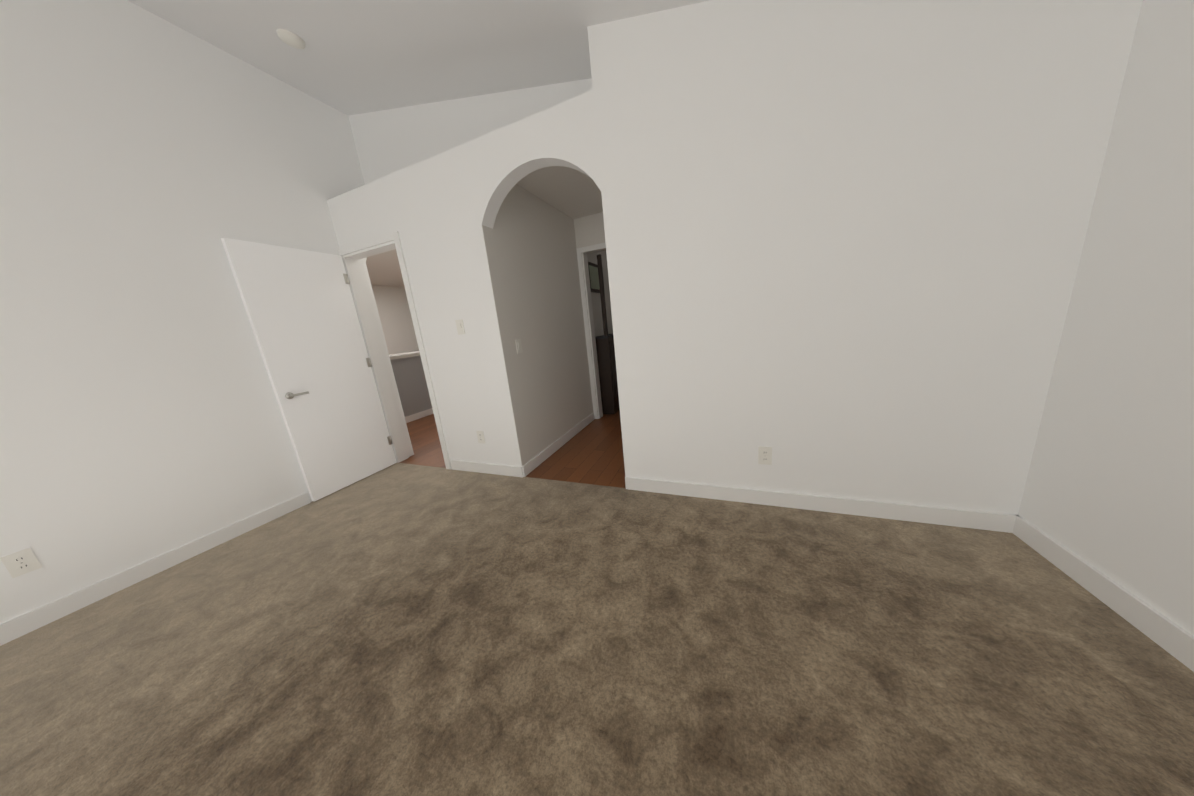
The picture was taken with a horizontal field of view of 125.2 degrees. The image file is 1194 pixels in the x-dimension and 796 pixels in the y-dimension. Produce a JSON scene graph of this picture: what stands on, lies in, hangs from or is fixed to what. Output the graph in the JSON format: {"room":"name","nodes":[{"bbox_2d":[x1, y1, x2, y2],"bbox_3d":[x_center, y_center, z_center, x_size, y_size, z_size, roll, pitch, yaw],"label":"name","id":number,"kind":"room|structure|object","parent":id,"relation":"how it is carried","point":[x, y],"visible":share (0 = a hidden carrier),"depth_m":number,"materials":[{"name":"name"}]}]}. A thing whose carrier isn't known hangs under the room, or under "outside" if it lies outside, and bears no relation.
{"room":"empty bedroom","nodes":[
{"label":"empty bedroom","id":0,"kind":"room"},
{"bbox_2d":[0,0,418,623],"bbox_3d":[-2.334,-0.927,2.901,0.120,3.325,10.060,0,14,22],"label":"wall","id":1,"kind":"structure","parent":0,"point":[148,160],"depth_m":1.82,"materials":[{"name":"white paint"}]},
{"bbox_2d":[0,548,41,577],"bbox_3d":[-2.827,0.810,1.520,0.009,0.116,0.072,0,14,22],"label":"electrical outlet","id":2,"kind":"object","parent":1,"relation":"attached to","point":[21,562],"visible":1,"depth_m":1.52,"materials":[{"name":"white plastic"}]},
{"bbox_2d":[0,492,309,645],"bbox_3d":[-3.152,1.339,0.720,0.014,0.095,4.120,0,14,22],"label":"baseboard","id":3,"kind":"structure","parent":1,"relation":"attached to","point":[19,626],"depth_m":1.80,"materials":[{"name":"white wood"}]},
{"bbox_2d":[366,249,404,286],"bbox_3d":[-3.875,-2.680,6.005,5.078,0.100,5.020,0,14,22],"label":"ceiling","id":4,"kind":"structure","parent":0,"point":[383,269],"depth_m":6.46,"materials":[{"name":"white paint"}]},
{"bbox_2d":[372,285,405,354],"bbox_3d":[-6.024,-1.294,7.285,0.120,2.750,4.740,0,14,22],"label":"wall","id":5,"kind":"structure","parent":0,"point":[392,304],"depth_m":8.28,"materials":[{"name":"white paint"}]},
{"bbox_2d":[128,0,708,115],"bbox_3d":[-1.139,-1.590,-0.296,4.770,1.202,5.540,0,14,22],"label":"ceiling","id":6,"kind":"structure","parent":0,"point":[353,57],"depth_m":1.91,"materials":[{"name":"white paint"}]},
{"bbox_2d":[276,29,304,48],"bbox_3d":[-1.939,-2.268,1.964,0.132,0.034,0.132,12,19,19],"label":"smoke detector","id":7,"kind":"object","parent":6,"relation":"attached to","point":[289,38],"visible":1,"depth_m":1.94,"materials":[{"name":"white plastic"}]},
{"bbox_2d":[348,78,592,183],"bbox_3d":[-1.151,-2.224,2.410,2.692,0.870,0.384,0,14,22],"label":"wall","id":8,"kind":"structure","parent":0,"point":[389,141],"depth_m":2.56,"materials":[{"name":"white paint"}]},
{"bbox_2d":[399,410,625,487],"bbox_3d":[-1.699,0.091,5.852,9.200,0.116,5.234,0,14,22],"label":"floor","id":9,"kind":"structure","parent":0,"point":[591,452],"depth_m":3.11,"materials":[{"name":"brown wood"}]},
{"bbox_2d":[390,355,433,422],"bbox_3d":[-3.036,-0.366,5.902,0.892,1.000,2.300,0,14,22],"label":"wall","id":10,"kind":"structure","parent":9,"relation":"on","point":[411,382],"depth_m":4.96,"materials":[{"name":"grey paint"}]},
{"bbox_2d":[389,351,419,358],"bbox_3d":[-3.079,-0.872,5.779,1.010,0.044,2.400,0,14,22],"label":"island countertop","id":11,"kind":"structure","parent":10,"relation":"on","point":[409,355],"depth_m":4.84,"materials":[{"name":"white stone"}]},
{"bbox_2d":[595,338,619,413],"bbox_3d":[0.178,-0.326,4.316,0.223,1.020,0.445,0,14,22],"label":"base cabinet","id":12,"kind":"object","parent":9,"relation":"on","point":[605,348],"depth_m":4.12,"materials":[{"name":"brown wood"}]},
{"bbox_2d":[599,334,613,337],"bbox_3d":[0.288,-0.944,4.588,0.223,0.030,1.340,0,14,22],"label":"countertop","id":13,"kind":"structure","parent":12,"relation":"on","point":[605,335],"depth_m":3.99,"materials":[{"name":"black stone"}]},
{"bbox_2d":[482,184,592,465],"bbox_3d":[-0.485,-0.913,4.071,0.808,2.400,3.431,0,14,22],"label":"wall block","id":14,"kind":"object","parent":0,"point":[530,243],"visible":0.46,"depth_m":2.88,"materials":[{"name":"white paint"}]},
{"bbox_2d":[515,339,522,353],"bbox_3d":[-0.651,-0.434,2.593,0.012,0.116,0.072,0,14,22],"label":"light switch","id":15,"kind":"object","parent":14,"relation":"attached to","point":[518,345],"visible":1,"depth_m":2.58,"materials":[{"name":"white plastic"}]},
{"bbox_2d":[516,412,594,476],"bbox_3d":[-0.332,0.430,3.356,0.014,0.095,1.628,0,14,22],"label":"baseboard","id":16,"kind":"structure","parent":14,"relation":"attached to","point":[542,456],"depth_m":3.08,"materials":[{"name":"white wood"}]},
{"bbox_2d":[516,166,602,218],"bbox_3d":[0.184,-2.192,3.774,4.120,0.080,4.033,0,14,22],"label":"ceiling","id":17,"kind":"structure","parent":0,"point":[572,193],"depth_m":2.77,"materials":[{"name":"white paint"}]},
{"bbox_2d":[574,212,605,253],"bbox_3d":[0.884,-0.908,3.460,2.194,2.400,0.120,0,14,22],"label":"wall","id":18,"kind":"structure","parent":0,"point":[589,230],"depth_m":3.52,"materials":[{"name":"white paint"}]},
{"bbox_2d":[576,242,605,418],"bbox_3d":[0.269,-0.736,3.685,0.875,2.085,0.016,0,14,22],"label":"door frame","id":19,"kind":"structure","parent":18,"relation":"attached to","point":[582,258],"depth_m":3.81,"materials":[{"name":"white wood"}]},
{"bbox_2d":[0,463,1193,795],"bbox_3d":[-0.940,1.358,0.160,4.770,0.120,5.036,0,14,22],"label":"floor carpet","id":20,"kind":"object","parent":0,"point":[400,629],"visible":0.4,"depth_m":1.14,"materials":[{"name":"beige carpet"}]},
{"bbox_2d":[587,251,612,336],"bbox_3d":[0.206,-1.131,4.692,0.003,2.400,1.700,0,14,22],"label":"wall","id":21,"kind":"structure","parent":0,"point":[597,309],"depth_m":4.31,"materials":[{"name":"white paint"}]},
{"bbox_2d":[588,262,604,292],"bbox_3d":[-0.011,-1.596,4.133,0.024,0.360,0.530,0,14,22],"label":"picture","id":22,"kind":"object","parent":21,"relation":"attached to","point":[594,277],"visible":0.54,"depth_m":4.05,"materials":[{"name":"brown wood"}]},
{"bbox_2d":[327,0,1142,514],"bbox_3d":[-0.134,-0.696,2.136,4.530,2.795,0.120,0,14,22],"label":"wall","id":23,"kind":"structure","parent":0,"point":[845,240],"depth_m":1.56,"materials":[{"name":"white paint"}]},
{"bbox_2d":[338,231,451,468],"bbox_3d":[-1.836,-0.343,2.924,0.780,2.085,0.136,0,14,22],"label":"door frame","id":24,"kind":"structure","parent":23,"relation":"attached to","point":[352,254],"depth_m":2.89,"materials":[{"name":"white wood"}]},
{"bbox_2d":[221,238,395,501],"bbox_3d":[-2.304,-0.208,2.664,0.087,2.010,0.741,-1,14,21],"label":"door","id":25,"kind":"structure","parent":24,"relation":"attached to","point":[299,306],"depth_m":2.58,"materials":[{"name":"white painted wood"},{"name":"satin nickel"}]},
{"bbox_2d":[455,319,464,334],"bbox_3d":[-1.105,-0.571,2.495,0.072,0.116,0.012,0,14,22],"label":"light switch","id":26,"kind":"object","parent":23,"relation":"attached to","point":[460,327],"visible":1,"depth_m":2.49,"materials":[{"name":"white plastic"}]},
{"bbox_2d":[476,431,484,443],"bbox_3d":[-1.021,0.344,2.717,0.072,0.116,0.009,0,14,22],"label":"outlet","id":27,"kind":"object","parent":23,"relation":"attached to","point":[480,436],"visible":1,"depth_m":2.71,"materials":[{"name":"white plastic"}]},
{"bbox_2d":[450,460,519,476],"bbox_3d":[-1.018,0.632,2.794,0.795,0.095,0.014,0,14,22],"label":"baseboard","id":28,"kind":"structure","parent":23,"relation":"attached to","point":[498,469],"depth_m":2.78,"materials":[{"name":"white wood"}]},
{"bbox_2d":[758,446,771,464],"bbox_3d":[1.021,0.350,1.880,0.072,0.116,0.009,0,14,22],"label":"electrical outlet","id":29,"kind":"object","parent":23,"relation":"attached to","point":[764,455],"visible":1,"depth_m":1.88,"materials":[{"name":"white plastic"}]},
{"bbox_2d":[625,477,1018,532],"bbox_3d":[1.126,0.624,1.910,1.978,0.095,0.014,0,14,22],"label":"baseboard","id":30,"kind":"structure","parent":23,"relation":"attached to","point":[1001,522],"depth_m":1.79,"materials":[{"name":"white wood"}]},
{"bbox_2d":[1018,0,1193,635],"bbox_3d":[1.109,0.118,-0.960,0.120,2.394,5.156,0,14,22],"label":"wall","id":31,"kind":"structure","parent":0,"point":[1109,489],"depth_m":1.07,"materials":[{"name":"white paint"}]},
{"bbox_2d":[1012,516,1193,671],"bbox_3d":[1.159,1.231,-0.671,0.014,0.095,4.916,0,14,22],"label":"baseboard","id":32,"kind":"structure","parent":31,"relation":"attached to","point":[1166,634],"depth_m":1.13,"materials":[{"name":"white wood"}]}
]}

